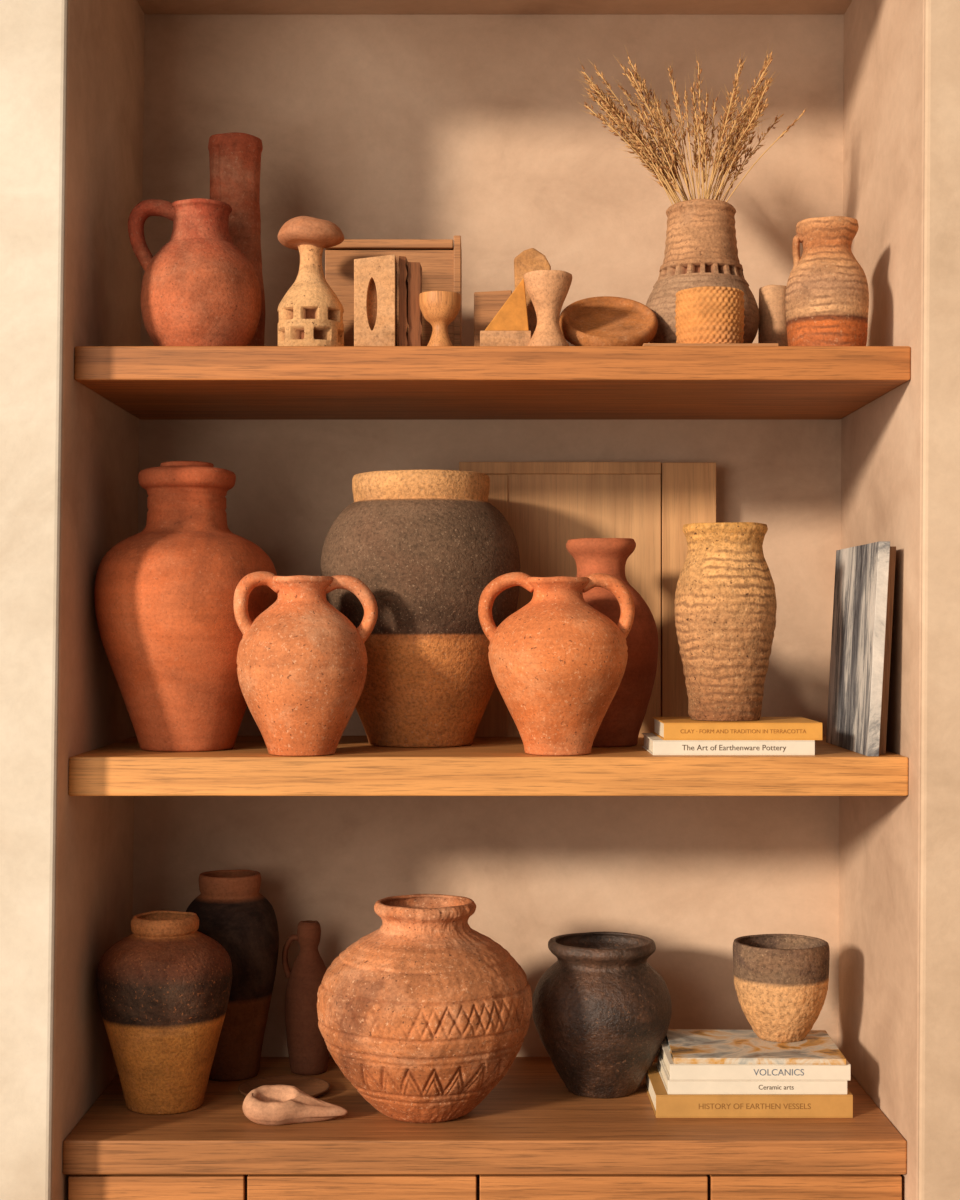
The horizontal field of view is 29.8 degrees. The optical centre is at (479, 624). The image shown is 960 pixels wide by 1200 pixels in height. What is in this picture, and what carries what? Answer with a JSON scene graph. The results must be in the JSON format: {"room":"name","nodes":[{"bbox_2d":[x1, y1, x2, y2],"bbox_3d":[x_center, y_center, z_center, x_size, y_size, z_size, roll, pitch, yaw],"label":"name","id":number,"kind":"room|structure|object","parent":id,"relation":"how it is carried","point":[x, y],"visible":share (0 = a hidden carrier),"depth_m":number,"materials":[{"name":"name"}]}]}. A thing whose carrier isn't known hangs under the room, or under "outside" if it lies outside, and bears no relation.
{"room":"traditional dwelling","nodes":[
{"label":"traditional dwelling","id":0,"kind":"room"},
{"bbox_2d":[51,0,144,1199],"bbox_3d":[-0.638,0.111,3.038,0.036,2.478,0.607,0,0,0],"label":"wall","id":1,"kind":"structure","parent":0,"point":[106,38],"depth_m":2.95,"materials":[{"name":"paint"}]},
{"bbox_2d":[0,0,959,1199],"bbox_3d":[0.000,-0.150,3.059,6.000,3.000,0.663,0,0,0],"label":"wall","id":2,"kind":"structure","parent":0,"point":[33,33],"depth_m":2.73,"materials":[{"name":"paint"}]},
{"bbox_2d":[63,1057,906,1173],"bbox_3d":[0.007,0.825,3.069,1.309,0.053,0.545,0,0,0],"label":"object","id":3,"kind":"object","parent":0,"point":[530,1122],"depth_m":2.80,"materials":[{"name":"brown wood"}]},
{"bbox_2d":[68,1174,244,1199],"bbox_3d":[-0.503,1.064,2.816,0.273,0.413,0.020,0,0,0],"label":"drawer front","id":4,"kind":"structure","parent":3,"relation":"attached to","point":[80,1186],"depth_m":2.81,"materials":[{"name":"brown wood"}]},
{"bbox_2d":[247,1174,475,1199],"bbox_3d":[-0.184,1.064,2.816,0.356,0.413,0.020,0,0,0],"label":"drawer front","id":5,"kind":"structure","parent":3,"relation":"attached to","point":[259,1186],"depth_m":2.81,"materials":[{"name":"brown wood"}]},
{"bbox_2d":[480,1174,707,1199],"bbox_3d":[0.177,1.064,2.816,0.355,0.413,0.020,0,0,0],"label":"drawer front","id":6,"kind":"structure","parent":3,"relation":"attached to","point":[492,1186],"depth_m":2.81,"materials":[{"name":"brown wood"}]},
{"bbox_2d":[532,931,671,1097],"bbox_3d":[0.209,0.669,3.100,0.240,0.258,0.239,0,0,0],"label":"clay pot","id":7,"kind":"object","parent":3,"relation":"on","point":[601,1013],"visible":1,"depth_m":3.02,"materials":[{"name":"black ceramic"}]},
{"bbox_2d":[644,1062,852,1117],"bbox_3d":[0.445,0.780,3.035,0.319,0.037,0.220,0,0,0],"label":"book","id":8,"kind":"object","parent":3,"relation":"on","point":[664,1105],"visible":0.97,"depth_m":2.92,"materials":[{"name":"paper"}]},
{"bbox_2d":[655,1053,846,1093],"bbox_3d":[0.450,0.750,3.032,0.291,0.023,0.206,0,0,0],"label":"book","id":9,"kind":"object","parent":8,"relation":"on","point":[672,1087],"visible":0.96,"depth_m":2.93,"materials":[{"name":"paper"}]},
{"bbox_2d":[658,1038,850,1080],"bbox_3d":[0.454,0.725,3.028,0.293,0.026,0.204,0,0,0],"label":"book","id":10,"kind":"object","parent":9,"relation":"on","point":[675,1072],"visible":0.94,"depth_m":2.93,"materials":[{"name":"white paper"}]},
{"bbox_2d":[665,1029,845,1064],"bbox_3d":[0.457,0.707,3.031,0.285,0.010,0.216,0,0,0],"label":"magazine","id":11,"kind":"object","parent":10,"relation":"on","point":[686,1046],"visible":0.89,"depth_m":2.99,"materials":[{"name":"multicoloured paper"}]},
{"bbox_2d":[733,934,829,1042],"bbox_3d":[0.512,0.620,3.075,0.163,0.164,0.162,0,0,0],"label":"cup","id":12,"kind":"object","parent":11,"relation":"on","point":[781,981],"visible":1,"depth_m":3.02,"materials":[{"name":"beige ceramic"}]},
{"bbox_2d":[710,1174,901,1199],"bbox_3d":[0.507,1.064,2.816,0.297,0.413,0.020,0,0,0],"label":"drawer front","id":13,"kind":"structure","parent":3,"relation":"attached to","point":[722,1186],"depth_m":2.81,"materials":[{"name":"brown wood"}]},
{"bbox_2d":[132,14,843,1056],"bbox_3d":[0.027,-0.150,3.391,1.896,3.000,0.100,0,0,0],"label":"wall","id":14,"kind":"structure","parent":0,"point":[474,128],"depth_m":3.34,"materials":[{"name":"paint"}]},
{"bbox_2d":[68,736,908,795],"bbox_3d":[0.013,0.235,3.071,1.304,0.060,0.541,0,0,0],"label":"shelf","id":15,"kind":"object","parent":14,"relation":"attached to","point":[486,766],"visible":0.87,"depth_m":2.80,"materials":[{"name":"brown wood"}]},
{"bbox_2d":[94,461,277,751],"bbox_3d":[-0.483,-0.032,2.979,0.302,0.473,0.301,0,0,0],"label":"jar","id":16,"kind":"object","parent":15,"relation":"on","point":[171,636],"visible":0.93,"depth_m":2.88,"materials":[{"name":"ceramic"}]},
{"bbox_2d":[233,571,377,755],"bbox_3d":[-0.281,0.060,2.860,0.208,0.289,0.208,0,0,26],"label":"terracotta amphora","id":17,"kind":"object","parent":15,"relation":"on","point":[302,662],"visible":1,"depth_m":2.80,"materials":[{"name":"ceramic"}]},
{"bbox_2d":[321,469,519,747],"bbox_3d":[-0.101,-0.026,3.090,0.341,0.462,0.339,0,0,0],"label":"storage jar","id":18,"kind":"object","parent":15,"relation":"on","point":[427,544],"visible":0.9,"depth_m":2.97,"materials":[{"name":"grey ceramic"}]},
{"bbox_2d":[478,572,634,755],"bbox_3d":[0.124,0.060,2.870,0.221,0.289,0.222,0,0,-31],"label":"terracotta amphora","id":19,"kind":"object","parent":15,"relation":"on","point":[557,663],"visible":1,"depth_m":2.81,"materials":[{"name":"ceramic"}]},
{"bbox_2d":[459,462,715,737],"bbox_3d":[0.196,-0.046,3.293,0.467,0.501,0.024,0,0,0],"label":"wooden panel","id":20,"kind":"object","parent":15,"relation":"on","point":[545,505],"visible":0.52,"depth_m":3.29,"materials":[{"name":"brown wood"}]},
{"bbox_2d":[566,538,657,746],"bbox_3d":[0.206,0.029,3.074,0.196,0.351,0.196,0,0,0],"label":"terracotta vase","id":21,"kind":"object","parent":15,"relation":"on","point":[621,724],"visible":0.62,"depth_m":3.02,"materials":[{"name":"ceramic"}]},
{"bbox_2d":[642,733,814,754],"bbox_3d":[0.399,0.193,2.932,0.254,0.024,0.196,0,0,0],"label":"book","id":22,"kind":"object","parent":15,"relation":"on","point":[653,744],"visible":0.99,"depth_m":2.83,"materials":[{"name":"paper"}]},
{"bbox_2d":[652,717,822,739],"bbox_3d":[0.413,0.167,2.931,0.250,0.028,0.188,0,0,0],"label":"book","id":23,"kind":"object","parent":22,"relation":"on","point":[666,728],"visible":1,"depth_m":2.84,"materials":[{"name":"paper"}]},
{"bbox_2d":[674,522,776,720],"bbox_3d":[0.398,-0.005,2.930,0.164,0.318,0.165,0,0,0],"label":"vase","id":24,"kind":"object","parent":23,"relation":"on","point":[726,604],"visible":1,"depth_m":2.87,"materials":[{"name":"beige ceramic"}]},
{"bbox_2d":[826,541,889,755],"bbox_3d":[0.621,0.037,2.981,0.036,0.335,0.338,0,0,0],"label":"stone slab","id":25,"kind":"object","parent":15,"relation":"on","point":[862,571],"visible":1,"depth_m":2.92,"materials":[{"name":"grey stone"}]},
{"bbox_2d":[879,546,895,754],"bbox_3d":[0.642,0.040,3.025,0.029,0.329,0.350,0,0,0],"label":"wooden board","id":26,"kind":"object","parent":15,"relation":"on","point":[892,559],"visible":0.23,"depth_m":2.85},
{"bbox_2d":[74,346,910,419],"bbox_3d":[0.019,-0.406,3.071,1.299,0.053,0.541,0,0,0],"label":"shelf","id":27,"kind":"object","parent":14,"relation":"attached to","point":[148,382],"visible":1,"depth_m":2.83,"materials":[{"name":"brown wood"}]},
{"bbox_2d":[128,198,261,345],"bbox_3d":[-0.451,-0.558,2.915,0.193,0.252,0.192,0,0,33],"label":"terracotta jug","id":28,"kind":"object","parent":27,"relation":"on","point":[199,289],"visible":0.94,"depth_m":2.85,"materials":[{"name":"ceramic"}]},
{"bbox_2d":[208,132,265,345],"bbox_3d":[-0.417,-0.629,3.070,0.104,0.394,0.102,0,0,0],"label":"terracotta vase","id":29,"kind":"object","parent":27,"relation":"on","point":[234,157],"visible":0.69,"depth_m":3.04,"materials":[{"name":"ceramic"}]},
{"bbox_2d":[277,216,343,345],"bbox_3d":[-0.270,-0.541,2.885,0.106,0.218,0.106,0,0,0],"label":"sculpture","id":30,"kind":"object","parent":27,"relation":"on","point":[310,311],"visible":0.91,"depth_m":2.85,"materials":[{"name":"ceramic"}]},
{"bbox_2d":[354,254,396,345],"bbox_3d":[-0.166,-0.507,2.865,0.064,0.149,0.060,0,0,0],"label":"wood block","id":31,"kind":"object","parent":27,"relation":"on","point":[375,278],"visible":0.91,"depth_m":2.83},
{"bbox_2d":[325,236,461,345],"bbox_3d":[-0.145,-0.540,3.066,0.226,0.214,0.148,0,0,0],"label":"wooden box","id":32,"kind":"object","parent":27,"relation":"on","point":[441,263],"visible":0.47,"depth_m":3.00,"materials":[{"name":"brown wood"}]},
{"bbox_2d":[398,256,421,345],"bbox_3d":[-0.110,-0.507,2.880,0.037,0.150,0.060,0,0,0],"label":"driftwood slab","id":33,"kind":"object","parent":27,"relation":"on","point":[410,277],"visible":0.84,"depth_m":2.86,"materials":[{"name":"brown wood"}]},
{"bbox_2d":[419,291,460,345],"bbox_3d":[-0.063,-0.477,2.850,0.066,0.089,0.066,0,0,0],"label":"egg cup","id":34,"kind":"object","parent":27,"relation":"on","point":[439,308],"depth_m":2.83,"materials":[{"name":"brown wood"}]},
{"bbox_2d":[474,290,511,345],"bbox_3d":[0.021,-0.491,2.970,0.062,0.115,0.020,0,0,0],"label":"wooden block","id":35,"kind":"object","parent":27,"relation":"on","point":[486,304],"depth_m":2.96,"materials":[{"name":"brown wood"}]},
{"bbox_2d":[480,278,530,345],"bbox_3d":[0.040,-0.491,2.877,0.080,0.118,0.065,0,0,0],"label":"wedge","id":36,"kind":"object","parent":27,"relation":"on","point":[509,327],"depth_m":2.86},
{"bbox_2d":[514,248,550,337],"bbox_3d":[0.085,-0.527,2.934,0.060,0.169,0.018,0,0,0],"label":"flat stone","id":37,"kind":"object","parent":27,"relation":"on","point":[529,260],"visible":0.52,"depth_m":2.92,"materials":[{"name":"beige stone"}]},
{"bbox_2d":[524,270,571,345],"bbox_3d":[0.107,-0.493,2.850,0.077,0.121,0.077,0,0,0],"label":"goblet","id":38,"kind":"object","parent":27,"relation":"on","point":[547,290],"visible":0.93,"depth_m":2.83,"materials":[{"name":"beige stone"}]},
{"bbox_2d":[559,296,657,345],"bbox_3d":[0.208,-0.487,2.925,0.161,0.109,0.138,0,0,0],"label":"bowl","id":39,"kind":"object","parent":27,"relation":"on","point":[602,320],"visible":0.89,"depth_m":2.92,"materials":[{"name":"brown wood"}]},
{"bbox_2d":[646,199,758,342],"bbox_3d":[0.369,-0.566,3.014,0.193,0.267,0.191,0,0,0],"label":"clay vase","id":40,"kind":"object","parent":27,"relation":"on","point":[701,250],"visible":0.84,"depth_m":2.96,"materials":[{"name":"beige ceramic"}]},
{"bbox_2d":[576,49,805,204],"bbox_3d":[0.353,-0.728,3.016,0.389,0.510,0.125,0,0,2],"label":"bouquet","id":41,"kind":"object","parent":40,"relation":"in","point":[648,153],"visible":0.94,"depth_m":3.00,"materials":[{"name":"plant"}]},
{"bbox_2d":[642,343,778,345],"bbox_3d":[0.359,-0.435,2.857,0.210,0.005,0.106,0,0,0],"label":"wooden tray","id":42,"kind":"object","parent":27,"relation":"on","point":[644,344],"visible":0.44,"depth_m":2.80,"materials":[{"name":"brown wood"}]},
{"bbox_2d":[675,286,744,342],"bbox_3d":[0.364,-0.482,2.860,0.110,0.090,0.110,0,0,0],"label":"cup","id":43,"kind":"object","parent":42,"relation":"on","point":[705,314],"visible":0.87,"depth_m":2.81,"materials":[{"name":"ceramic"}]},
{"bbox_2d":[758,285,787,345],"bbox_3d":[0.493,-0.500,3.030,0.052,0.135,0.052,0,0,20],"label":"beaker","id":44,"kind":"object","parent":27,"relation":"on","point":[772,328],"visible":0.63,"depth_m":3.01,"materials":[{"name":"beige ceramic"}]},
{"bbox_2d":[785,216,868,345],"bbox_3d":[0.557,-0.540,2.900,0.132,0.215,0.132,0,0,7],"label":"jug","id":45,"kind":"object","parent":27,"relation":"on","point":[827,293],"visible":0.95,"depth_m":2.85,"materials":[{"name":"ceramic"}]},
{"bbox_2d":[137,0,851,13],"bbox_3d":[0.027,-1.389,3.035,1.316,0.521,0.612,0,0,0],"label":"shelf","id":46,"kind":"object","parent":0,"point":[147,6],"depth_m":3.29,"materials":[{"name":"paint"}]},
{"bbox_2d":[838,0,924,1199],"bbox_3d":[0.666,0.111,3.038,0.016,2.478,0.607,0,0,0],"label":"wall","id":47,"kind":"structure","parent":0,"point":[884,40],"depth_m":2.94,"materials":[{"name":"paint"}]},
{"bbox_3d":[0.000,1.375,0.570,6.000,0.050,5.541,0,0,0],"label":"floor","id":48,"kind":"structure","parent":0,"visible":0},
{"bbox_2d":[68,1174,709,1199],"bbox_3d":[0.005,1.103,3.085,1.300,0.493,0.510,0,0,0],"label":"base cabinet","id":49,"kind":"object","parent":48,"relation":"on","point":[246,1175],"visible":0.02,"depth_m":2.83,"materials":[{"name":"brown wood"}]},
{"bbox_2d":[96,910,231,1114],"bbox_3d":[-0.523,0.640,3.000,0.222,0.317,0.222,0,0,0],"label":"jar","id":50,"kind":"object","parent":49,"relation":"on","point":[163,989],"visible":1,"depth_m":2.93,"materials":[{"name":"brown ceramic"}]},
{"bbox_2d":[186,870,278,1080],"bbox_3d":[-0.444,0.619,3.205,0.174,0.358,0.175,0,0,0],"label":"storage jar","id":51,"kind":"object","parent":49,"relation":"on","point":[230,908],"visible":0.76,"depth_m":3.15,"materials":[{"name":"black ceramic"}]},
{"bbox_2d":[238,1075,329,1097],"bbox_3d":[-0.334,0.793,3.085,0.156,0.010,0.156,0,0,0],"label":"wooden plate","id":52,"kind":"object","parent":49,"relation":"on","point":[314,1087],"visible":0.56,"depth_m":3.12,"materials":[{"name":"brown wood"}]},
{"bbox_2d":[242,1085,347,1124],"bbox_3d":[-0.297,0.772,2.905,0.169,0.052,0.086,0,0,0],"label":"oil lamp","id":53,"kind":"object","parent":49,"relation":"on","point":[265,1104],"visible":1,"depth_m":2.89,"materials":[{"name":"beige ceramic"}]},
{"bbox_2d":[282,920,329,1074],"bbox_3d":[-0.306,0.664,3.230,0.085,0.269,0.086,0,0,37],"label":"jug","id":54,"kind":"object","parent":49,"relation":"on","point":[308,1053],"visible":0.91,"depth_m":3.20,"materials":[{"name":"brown ceramic"}]},
{"bbox_2d":[317,894,532,1122],"bbox_3d":[-0.090,0.625,2.954,0.352,0.347,0.353,0,0,0],"label":"pot","id":55,"kind":"object","parent":49,"relation":"on","point":[425,1013],"visible":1,"depth_m":2.84,"materials":[{"name":"ceramic"}]}
]}

